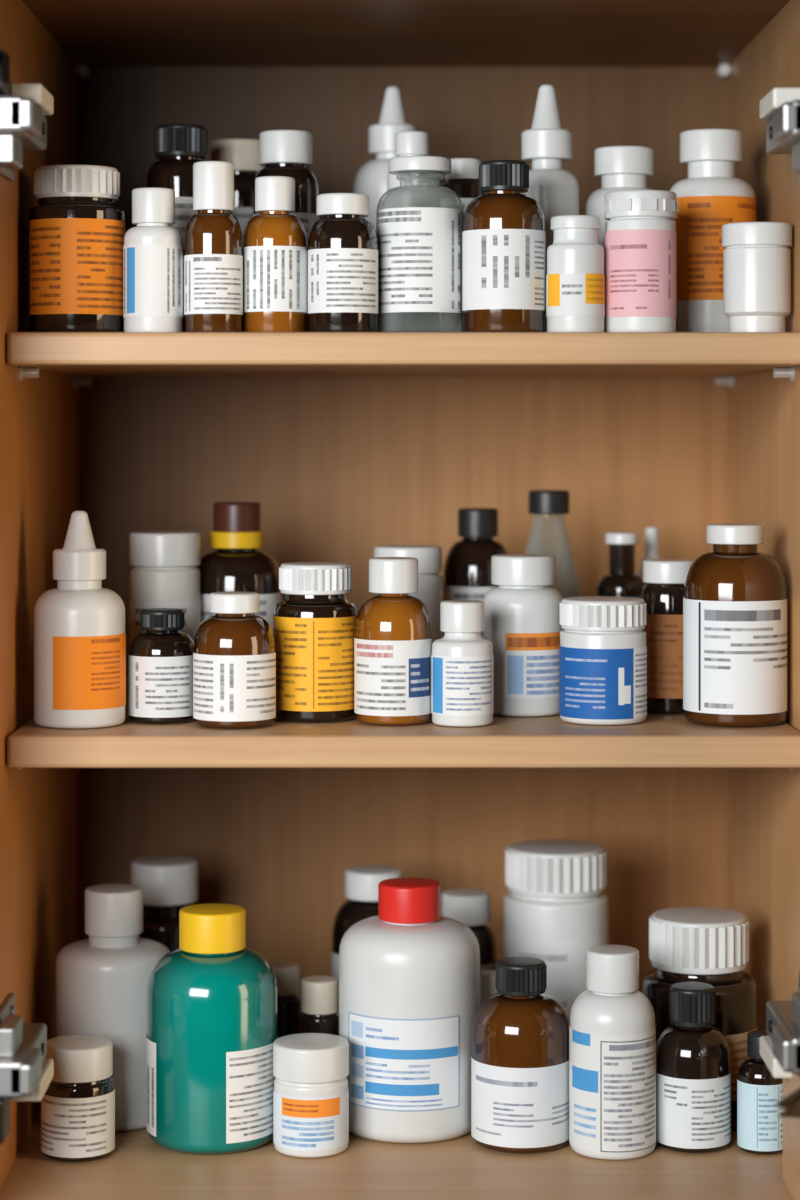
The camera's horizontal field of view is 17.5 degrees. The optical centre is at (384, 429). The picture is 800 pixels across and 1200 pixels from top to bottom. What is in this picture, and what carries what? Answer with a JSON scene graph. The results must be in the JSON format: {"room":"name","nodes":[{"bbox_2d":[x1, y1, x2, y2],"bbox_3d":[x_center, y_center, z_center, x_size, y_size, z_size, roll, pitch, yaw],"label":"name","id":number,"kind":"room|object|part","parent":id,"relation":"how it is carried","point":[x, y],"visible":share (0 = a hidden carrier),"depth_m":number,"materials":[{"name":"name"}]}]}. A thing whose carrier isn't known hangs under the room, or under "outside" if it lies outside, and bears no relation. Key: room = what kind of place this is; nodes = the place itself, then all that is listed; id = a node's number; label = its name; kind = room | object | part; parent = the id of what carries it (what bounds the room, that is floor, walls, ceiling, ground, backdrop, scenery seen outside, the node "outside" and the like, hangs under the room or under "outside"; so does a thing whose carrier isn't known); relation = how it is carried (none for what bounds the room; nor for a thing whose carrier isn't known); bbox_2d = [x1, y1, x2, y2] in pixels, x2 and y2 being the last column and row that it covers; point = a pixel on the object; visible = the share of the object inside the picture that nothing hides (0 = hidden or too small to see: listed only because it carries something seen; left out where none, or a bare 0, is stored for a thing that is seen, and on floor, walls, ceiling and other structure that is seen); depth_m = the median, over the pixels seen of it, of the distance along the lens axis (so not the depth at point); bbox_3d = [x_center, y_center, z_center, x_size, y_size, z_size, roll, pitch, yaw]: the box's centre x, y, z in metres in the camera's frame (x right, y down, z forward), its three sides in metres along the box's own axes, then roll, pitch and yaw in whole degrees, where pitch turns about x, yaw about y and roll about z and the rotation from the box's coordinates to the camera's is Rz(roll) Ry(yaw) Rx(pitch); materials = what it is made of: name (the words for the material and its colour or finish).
{"room":"medicine cabinet","nodes":[
{"label":"medicine cabinet","id":0,"kind":"room"},
{"bbox_2d":[0,0,799,1199],"bbox_3d":[0.011,0.073,1.383,0.426,0.618,0.373,0,0,0],"label":"medicine cabinet","id":1,"kind":"object","parent":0,"point":[347,445],"visible":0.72,"depth_m":1.54,"materials":[{"name":"brown wood"}]},
{"bbox_2d":[0,993,53,1143],"bbox_3d":[-0.179,0.303,1.213,0.038,0.054,0.136,0,0,12],"label":"cabinet hinge","id":2,"kind":"object","parent":1,"relation":"attached to","point":[26,1074],"visible":1,"depth_m":1.21,"materials":[{"name":"silver metal"}]},
{"bbox_2d":[0,49,53,180],"bbox_3d":[-0.173,-0.149,1.216,0.022,0.054,0.133,0,0,0],"label":"cabinet hinge","id":3,"kind":"object","parent":1,"relation":"attached to","point":[23,106],"visible":1,"depth_m":1.21,"materials":[{"name":"silver metal"}]},
{"bbox_3d":[-0.193,0.073,1.379,0.018,0.618,0.365,0,0,0],"label":"panel","id":4,"kind":"part","parent":1,"relation":"part of","materials":[{"name":"brown wood"}]},
{"bbox_2d":[29,164,124,331],"bbox_3d":[-0.156,-0.090,1.318,0.048,0.085,0.048,0,0,0],"label":"pill bottle","id":5,"kind":"object","parent":1,"relation":"on","point":[77,228],"visible":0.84,"depth_m":1.30,"materials":[{"name":"brown glass"}]},
{"bbox_2d":[41,1035,114,1161],"bbox_3d":[-0.154,0.335,1.306,0.037,0.056,0.036,0,0,0],"label":"medicine bottle","id":6,"kind":"object","parent":1,"relation":"on","point":[78,1103],"visible":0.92,"depth_m":1.29,"materials":[{"name":"brown glass"}]},
{"bbox_2d":[34,511,125,728],"bbox_3d":[-0.153,0.094,1.307,0.046,0.107,0.046,0,0,0],"label":"dropper bottle","id":7,"kind":"object","parent":1,"relation":"on","point":[80,635],"visible":1,"depth_m":1.29,"materials":[{"name":"white plastic"}]},
{"bbox_2d":[56,884,169,1130],"bbox_3d":[-0.143,0.303,1.374,0.061,0.121,0.061,0,0,0],"label":"medicine bottle","id":8,"kind":"object","parent":1,"relation":"on","point":[102,979],"visible":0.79,"depth_m":1.35,"materials":[{"name":"white plastic"}]},
{"bbox_2d":[123,187,183,331],"bbox_3d":[-0.117,-0.085,1.309,0.030,0.073,0.030,0,0,0],"label":"medicine bottle","id":9,"kind":"object","parent":1,"relation":"on","point":[153,250],"visible":0.84,"depth_m":1.30,"materials":[{"name":"white plastic"}]},
{"bbox_2d":[128,608,193,723],"bbox_3d":[-0.113,0.119,1.323,0.035,0.057,0.034,0,0,0],"label":"medicine bottle","id":10,"kind":"object","parent":1,"relation":"on","point":[160,658],"visible":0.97,"depth_m":1.31,"materials":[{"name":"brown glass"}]},
{"bbox_2d":[131,855,197,951],"bbox_3d":[-0.124,0.303,1.462,0.041,0.121,0.041,0,0,0],"label":"medicine bottle","id":11,"kind":"object","parent":1,"relation":"on","point":[169,883],"visible":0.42,"depth_m":1.45,"materials":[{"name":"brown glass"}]},
{"bbox_2d":[129,531,200,646],"bbox_3d":[-0.118,0.101,1.391,0.038,0.094,0.038,0,0,0],"label":"jar","id":12,"kind":"object","parent":1,"relation":"on","point":[164,574],"visible":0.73,"depth_m":1.38,"materials":[{"name":"plastic"}]},
{"bbox_2d":[147,124,207,331],"bbox_3d":[-0.108,-0.104,1.380,0.037,0.113,0.036,0,0,0],"label":"medicine bottle","id":13,"kind":"object","parent":1,"relation":"on","point":[178,147],"visible":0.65,"depth_m":1.37,"materials":[{"name":"brown glass"}]},
{"bbox_2d":[146,903,277,1153],"bbox_3d":[-0.088,0.304,1.332,0.068,0.118,0.067,0,0,0],"label":"medicine bottle","id":14,"kind":"object","parent":1,"relation":"on","point":[212,999],"visible":0.99,"depth_m":1.30,"materials":[{"name":"green plastic"}]},
{"bbox_2d":[184,161,242,331],"bbox_3d":[-0.086,-0.091,1.306,0.029,0.086,0.029,0,0,0],"label":"medicine bottle","id":15,"kind":"object","parent":1,"relation":"on","point":[213,258],"visible":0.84,"depth_m":1.30,"materials":[{"name":"orange glass"}]},
{"bbox_2d":[193,591,275,728],"bbox_3d":[-0.075,0.115,1.305,0.041,0.066,0.041,0,0,0],"label":"medicine bottle","id":16,"kind":"object","parent":1,"relation":"on","point":[234,654],"visible":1,"depth_m":1.29,"materials":[{"name":"orange glass"}]},
{"bbox_2d":[211,139,264,242],"bbox_3d":[-0.081,-0.104,1.439,0.035,0.112,0.035,0,0,0],"label":"medicine bottle","id":17,"kind":"object","parent":1,"relation":"on","point":[243,153],"visible":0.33,"depth_m":1.42,"materials":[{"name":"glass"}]},
{"bbox_2d":[196,502,282,630],"bbox_3d":[-0.081,0.094,1.416,0.050,0.108,0.049,0,0,0],"label":"medicine bottle","id":18,"kind":"object","parent":1,"relation":"on","point":[236,564],"visible":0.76,"depth_m":1.40,"materials":[{"name":"brown glass"}]},
{"bbox_2d":[242,176,307,331],"bbox_3d":[-0.056,-0.088,1.316,0.034,0.080,0.033,0,0,0],"label":"medicine bottle","id":19,"kind":"object","parent":1,"relation":"on","point":[274,245],"visible":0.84,"depth_m":1.30,"materials":[{"name":"orange glass"}]},
{"bbox_2d":[252,130,319,331],"bbox_3d":[-0.052,-0.103,1.379,0.036,0.110,0.035,0,0,0],"label":"medicine bottle","id":20,"kind":"object","parent":1,"relation":"on","point":[288,153],"visible":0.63,"depth_m":1.37,"materials":[{"name":"brown glass"}]},
{"bbox_2d":[270,962,301,1037],"bbox_3d":[-0.055,0.327,1.412,0.021,0.073,0.021,0,0,0],"label":"medicine bottle","id":21,"kind":"object","parent":1,"relation":"on","point":[287,974],"visible":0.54,"depth_m":1.40,"materials":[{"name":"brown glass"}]},
{"bbox_2d":[273,1033,348,1157],"bbox_3d":[-0.037,0.336,1.315,0.038,0.055,0.038,0,0,0],"label":"jar","id":22,"kind":"object","parent":1,"relation":"on","point":[311,1070],"visible":1,"depth_m":1.30,"materials":[{"name":"white plastic"}]},
{"bbox_2d":[273,562,356,721],"bbox_3d":[-0.036,0.108,1.333,0.043,0.079,0.043,0,0,0],"label":"pill bottle","id":23,"kind":"object","parent":1,"relation":"on","point":[314,624],"visible":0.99,"depth_m":1.32,"materials":[{"name":"brown glass"}]},
{"bbox_2d":[299,975,338,1035],"bbox_3d":[-0.035,0.327,1.383,0.022,0.072,0.022,0,0,0],"label":"medicine bottle","id":24,"kind":"object","parent":1,"relation":"on","point":[319,993],"visible":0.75,"depth_m":1.37,"materials":[{"name":"brown glass"}]},
{"bbox_2d":[308,193,377,331],"bbox_3d":[-0.021,-0.083,1.309,0.035,0.070,0.035,0,0,0],"label":"medicine bottle","id":25,"kind":"object","parent":1,"relation":"on","point":[342,245],"visible":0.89,"depth_m":1.29,"materials":[{"name":"brown glass"}]},
{"bbox_2d":[331,865,402,1012],"bbox_3d":[-0.006,0.305,1.466,0.048,0.116,0.048,0,0,0],"label":"medicine bottle","id":26,"kind":"object","parent":1,"relation":"on","point":[361,882],"visible":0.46,"depth_m":1.45,"materials":[{"name":"brown glass"}]},
{"bbox_2d":[353,86,416,331],"bbox_3d":[0.004,-0.119,1.444,0.044,0.143,0.044,0,0,0],"label":"dropper bottle","id":27,"kind":"object","parent":1,"relation":"on","point":[370,180],"visible":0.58,"depth_m":1.43,"materials":[{"name":"white plastic"}]},
{"bbox_2d":[354,557,432,724],"bbox_3d":[0.004,0.106,1.319,0.040,0.083,0.039,0,0,0],"label":"medicine bottle","id":28,"kind":"object","parent":1,"relation":"on","point":[393,639],"visible":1,"depth_m":1.30,"materials":[{"name":"orange glass"}]},
{"bbox_3d":[0.011,0.373,1.379,0.390,0.018,0.365,0,0,0],"label":"panel","id":29,"kind":"part","parent":1,"relation":"part of","materials":[{"name":"brown wood"}]},
{"bbox_3d":[0.011,0.073,1.566,0.426,0.618,0.008,0,0,0],"label":"panel","id":30,"kind":"part","parent":1,"relation":"part of","materials":[{"name":"brown wood"}]},
{"bbox_2d":[7,332,799,376],"bbox_3d":[0.011,-0.040,1.409,0.388,0.016,0.298,0,0,0],"label":"shelf","id":31,"kind":"object","parent":1,"relation":"attached to","point":[29,354],"depth_m":1.26,"materials":[{"name":"brown wood"}]},
{"bbox_2d":[7,678,799,767],"bbox_3d":[0.011,0.156,1.409,0.388,0.016,0.298,0,0,0],"label":"shelf","id":32,"kind":"object","parent":1,"relation":"attached to","point":[661,740],"depth_m":1.26,"materials":[{"name":"brown wood"}]},
{"bbox_3d":[0.011,-0.227,1.379,0.390,0.018,0.365,0,0,0],"label":"panel","id":33,"kind":"part","parent":1,"relation":"part of","materials":[{"name":"brown wood"}]},
{"bbox_2d":[373,545,442,641],"bbox_3d":[0.013,0.105,1.411,0.038,0.085,0.038,0,0,0],"label":"jar","id":34,"kind":"object","parent":1,"relation":"on","point":[430,583],"visible":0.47,"depth_m":1.40,"materials":[{"name":"white plastic"}]},
{"bbox_2d":[339,877,479,1142],"bbox_3d":[0.013,0.300,1.355,0.074,0.128,0.074,0,0,0],"label":"medicine bottle","id":35,"kind":"object","parent":1,"relation":"on","point":[409,973],"visible":0.95,"depth_m":1.32,"materials":[{"name":"white plastic"}]},
{"bbox_2d":[387,131,436,330],"bbox_3d":[0.014,-0.103,1.375,0.026,0.110,0.026,0,0,0],"label":"medicine bottle","id":36,"kind":"object","parent":1,"relation":"on","point":[407,143],"visible":0.41,"depth_m":1.37,"materials":[{"name":"white plastic"}]},
{"bbox_2d":[376,156,463,331],"bbox_3d":[0.018,-0.093,1.328,0.045,0.091,0.044,0,0,0],"label":"medicine bottle","id":37,"kind":"object","parent":1,"relation":"on","point":[419,249],"visible":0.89,"depth_m":1.31,"materials":[{"name":"clear glass"}]},
{"bbox_2d":[431,600,493,726],"bbox_3d":[0.039,0.117,1.308,0.031,0.062,0.031,0,0,0],"label":"medicine bottle","id":38,"kind":"object","parent":1,"relation":"on","point":[462,661],"visible":1,"depth_m":1.30,"materials":[{"name":"white plastic"}]},
{"bbox_2d":[440,158,484,331],"bbox_3d":[0.041,-0.095,1.373,0.024,0.095,0.024,0,0,0],"label":"pill bottle","id":39,"kind":"object","parent":1,"relation":"on","point":[463,179],"visible":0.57,"depth_m":1.36,"materials":[{"name":"clear glass"}]},
{"bbox_2d":[441,889,496,971],"bbox_3d":[0.045,0.311,1.459,0.034,0.104,0.034,0,0,0],"label":"medicine bottle","id":40,"kind":"object","parent":1,"relation":"on","point":[471,907],"visible":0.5,"depth_m":1.45,"materials":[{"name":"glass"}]},
{"bbox_2d":[443,508,508,636],"bbox_3d":[0.052,0.096,1.451,0.040,0.104,0.039,0,0,0],"label":"medicine bottle","id":41,"kind":"object","parent":1,"relation":"on","point":[467,563],"visible":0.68,"depth_m":1.44,"materials":[{"name":"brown glass"}]},
{"bbox_2d":[480,970,497,1004],"bbox_3d":[0.058,0.328,1.400,0.016,0.072,0.016,0,0,0],"label":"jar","id":42,"kind":"object","parent":1,"relation":"on","point":[487,977],"visible":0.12,"depth_m":1.39,"materials":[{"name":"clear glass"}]},
{"bbox_2d":[462,160,545,331],"bbox_3d":[0.060,-0.092,1.315,0.042,0.088,0.042,0,0,0],"label":"medicine bottle","id":43,"kind":"object","parent":1,"relation":"on","point":[504,233],"visible":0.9,"depth_m":1.30,"materials":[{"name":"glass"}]},
{"bbox_2d":[471,957,568,1152],"bbox_3d":[0.070,0.317,1.328,0.051,0.092,0.050,0,0,0],"label":"medicine bottle","id":44,"kind":"object","parent":1,"relation":"on","point":[520,1057],"visible":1,"depth_m":1.31,"materials":[{"name":"orange glass"}]},
{"bbox_2d":[482,554,564,716],"bbox_3d":[0.073,0.107,1.360,0.044,0.082,0.044,0,0,0],"label":"medicine bottle","id":45,"kind":"object","parent":1,"relation":"on","point":[522,614],"visible":0.91,"depth_m":1.34,"materials":[{"name":"white plastic"}]},
{"bbox_2d":[521,84,578,331],"bbox_3d":[0.086,-0.116,1.379,0.034,0.135,0.034,0,0,0],"label":"dropper bottle","id":46,"kind":"object","parent":1,"relation":"on","point":[546,144],"visible":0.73,"depth_m":1.37,"materials":[{"name":"white plastic"}]},
{"bbox_2d":[525,490,581,596],"bbox_3d":[0.091,0.091,1.450,0.037,0.114,0.037,0,0,0],"label":"medicine bottle","id":47,"kind":"object","parent":1,"relation":"on","point":[539,501],"visible":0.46,"depth_m":1.44,"materials":[{"name":"clear glass"}]},
{"bbox_2d":[503,839,608,1025],"bbox_3d":[0.095,0.297,1.440,0.059,0.132,0.058,0,0,0],"label":"pill bottle","id":48,"kind":"object","parent":1,"relation":"on","point":[555,908],"visible":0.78,"depth_m":1.42,"materials":[{"name":"white plastic"}]},
{"bbox_2d":[546,215,604,331],"bbox_3d":[0.096,-0.078,1.306,0.029,0.060,0.029,0,0,0],"label":"pill bottle","id":49,"kind":"object","parent":1,"relation":"on","point":[575,277],"visible":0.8,"depth_m":1.29,"materials":[{"name":"white plastic"}]},
{"bbox_2d":[559,596,646,724],"bbox_3d":[0.111,0.117,1.322,0.044,0.062,0.044,0,0,0],"label":"jar","id":50,"kind":"object","parent":1,"relation":"on","point":[603,647],"visible":1,"depth_m":1.30,"materials":[{"name":"white plastic"}]},
{"bbox_2d":[569,945,655,1159],"bbox_3d":[0.115,0.313,1.313,0.044,0.101,0.043,0,0,0],"label":"medicine bottle","id":51,"kind":"object","parent":1,"relation":"on","point":[612,1028],"visible":1,"depth_m":1.30,"materials":[{"name":"white plastic"}]},
{"bbox_2d":[586,146,653,331],"bbox_3d":[0.127,-0.099,1.382,0.040,0.102,0.040,0,0,0],"label":"medicine bottle","id":52,"kind":"object","parent":1,"relation":"on","point":[619,168],"visible":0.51,"depth_m":1.37,"materials":[{"name":"white plastic"}]},
{"bbox_2d":[596,532,644,597],"bbox_3d":[0.132,0.102,1.446,0.030,0.091,0.029,0,0,0],"label":"medicine bottle","id":53,"kind":"object","parent":1,"relation":"on","point":[621,580],"visible":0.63,"depth_m":1.44,"materials":[{"name":"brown glass"}]},
{"bbox_2d":[603,190,677,331],"bbox_3d":[0.129,-0.084,1.312,0.038,0.072,0.038,0,0,0],"label":"pill bottle","id":54,"kind":"object","parent":1,"relation":"on","point":[640,230],"visible":0.92,"depth_m":1.30,"materials":[{"name":"white plastic"}]},
{"bbox_2d":[636,527,661,576],"bbox_3d":[0.152,0.102,1.482,0.019,0.092,0.019,0,0,0],"label":"spray bottle","id":55,"kind":"object","parent":1,"relation":"on","point":[651,533],"visible":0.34,"depth_m":1.48,"materials":[{"name":"white plastic"}]},
{"bbox_2d":[641,559,693,713],"bbox_3d":[0.150,0.108,1.368,0.032,0.079,0.032,0,0,0],"label":"medicine bottle","id":56,"kind":"object","parent":1,"relation":"on","point":[663,589],"visible":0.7,"depth_m":1.35,"materials":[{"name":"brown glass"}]},
{"bbox_2d":[656,982,730,1152],"bbox_3d":[0.157,0.323,1.323,0.039,0.080,0.038,0,0,0],"label":"medicine bottle","id":57,"kind":"object","parent":1,"relation":"on","point":[693,1072],"visible":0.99,"depth_m":1.31,"materials":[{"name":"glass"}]},
{"bbox_2d":[642,907,756,1129],"bbox_3d":[0.166,0.310,1.373,0.061,0.107,0.060,0,0,0],"label":"jar","id":58,"kind":"object","parent":1,"relation":"on","point":[709,945],"visible":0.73,"depth_m":1.35,"materials":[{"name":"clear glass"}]},
{"bbox_2d":[670,129,755,331],"bbox_3d":[0.173,-0.103,1.380,0.047,0.110,0.046,0,0,0],"label":"medicine bottle","id":59,"kind":"object","parent":1,"relation":"on","point":[711,197],"visible":0.76,"depth_m":1.36,"materials":[{"name":"white plastic"}]},
{"bbox_2d":[683,523,786,726],"bbox_3d":[0.177,0.098,1.317,0.052,0.100,0.052,0,0,0],"label":"medicine bottle","id":60,"kind":"object","parent":1,"relation":"on","point":[735,598],"visible":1,"depth_m":1.30,"materials":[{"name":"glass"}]},
{"bbox_2d":[722,222,791,331],"bbox_3d":[0.187,-0.076,1.310,0.035,0.056,0.035,0,0,0],"label":"jar","id":61,"kind":"object","parent":1,"relation":"on","point":[756,255],"visible":0.94,"depth_m":1.30,"materials":[{"name":"white plastic"}]},
{"bbox_2d":[737,1030,782,1153],"bbox_3d":[0.191,0.334,1.315,0.026,0.058,0.025,0,0,0],"label":"medicine bottle","id":62,"kind":"object","parent":1,"relation":"on","point":[759,1128],"visible":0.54,"depth_m":1.30,"materials":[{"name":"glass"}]},
{"bbox_3d":[0.215,0.073,1.379,0.018,0.618,0.365,0,0,0],"label":"panel","id":63,"kind":"part","parent":1,"relation":"part of","materials":[{"name":"brown wood"}]},
{"bbox_2d":[760,971,799,1117],"bbox_3d":[0.193,0.292,1.216,0.028,0.054,0.135,0,0,5],"label":"cabinet hinge","id":64,"kind":"object","parent":1,"relation":"on","point":[779,1050],"visible":1,"depth_m":1.22,"materials":[{"name":"silver metal"}]},
{"bbox_2d":[760,87,799,184],"bbox_3d":[0.198,-0.147,1.216,0.030,0.054,0.133,0,0,0],"label":"cabinet hinge","id":65,"kind":"object","parent":1,"relation":"attached to","point":[781,105],"visible":1,"depth_m":1.23,"materials":[{"name":"silver metal"}]}
]}

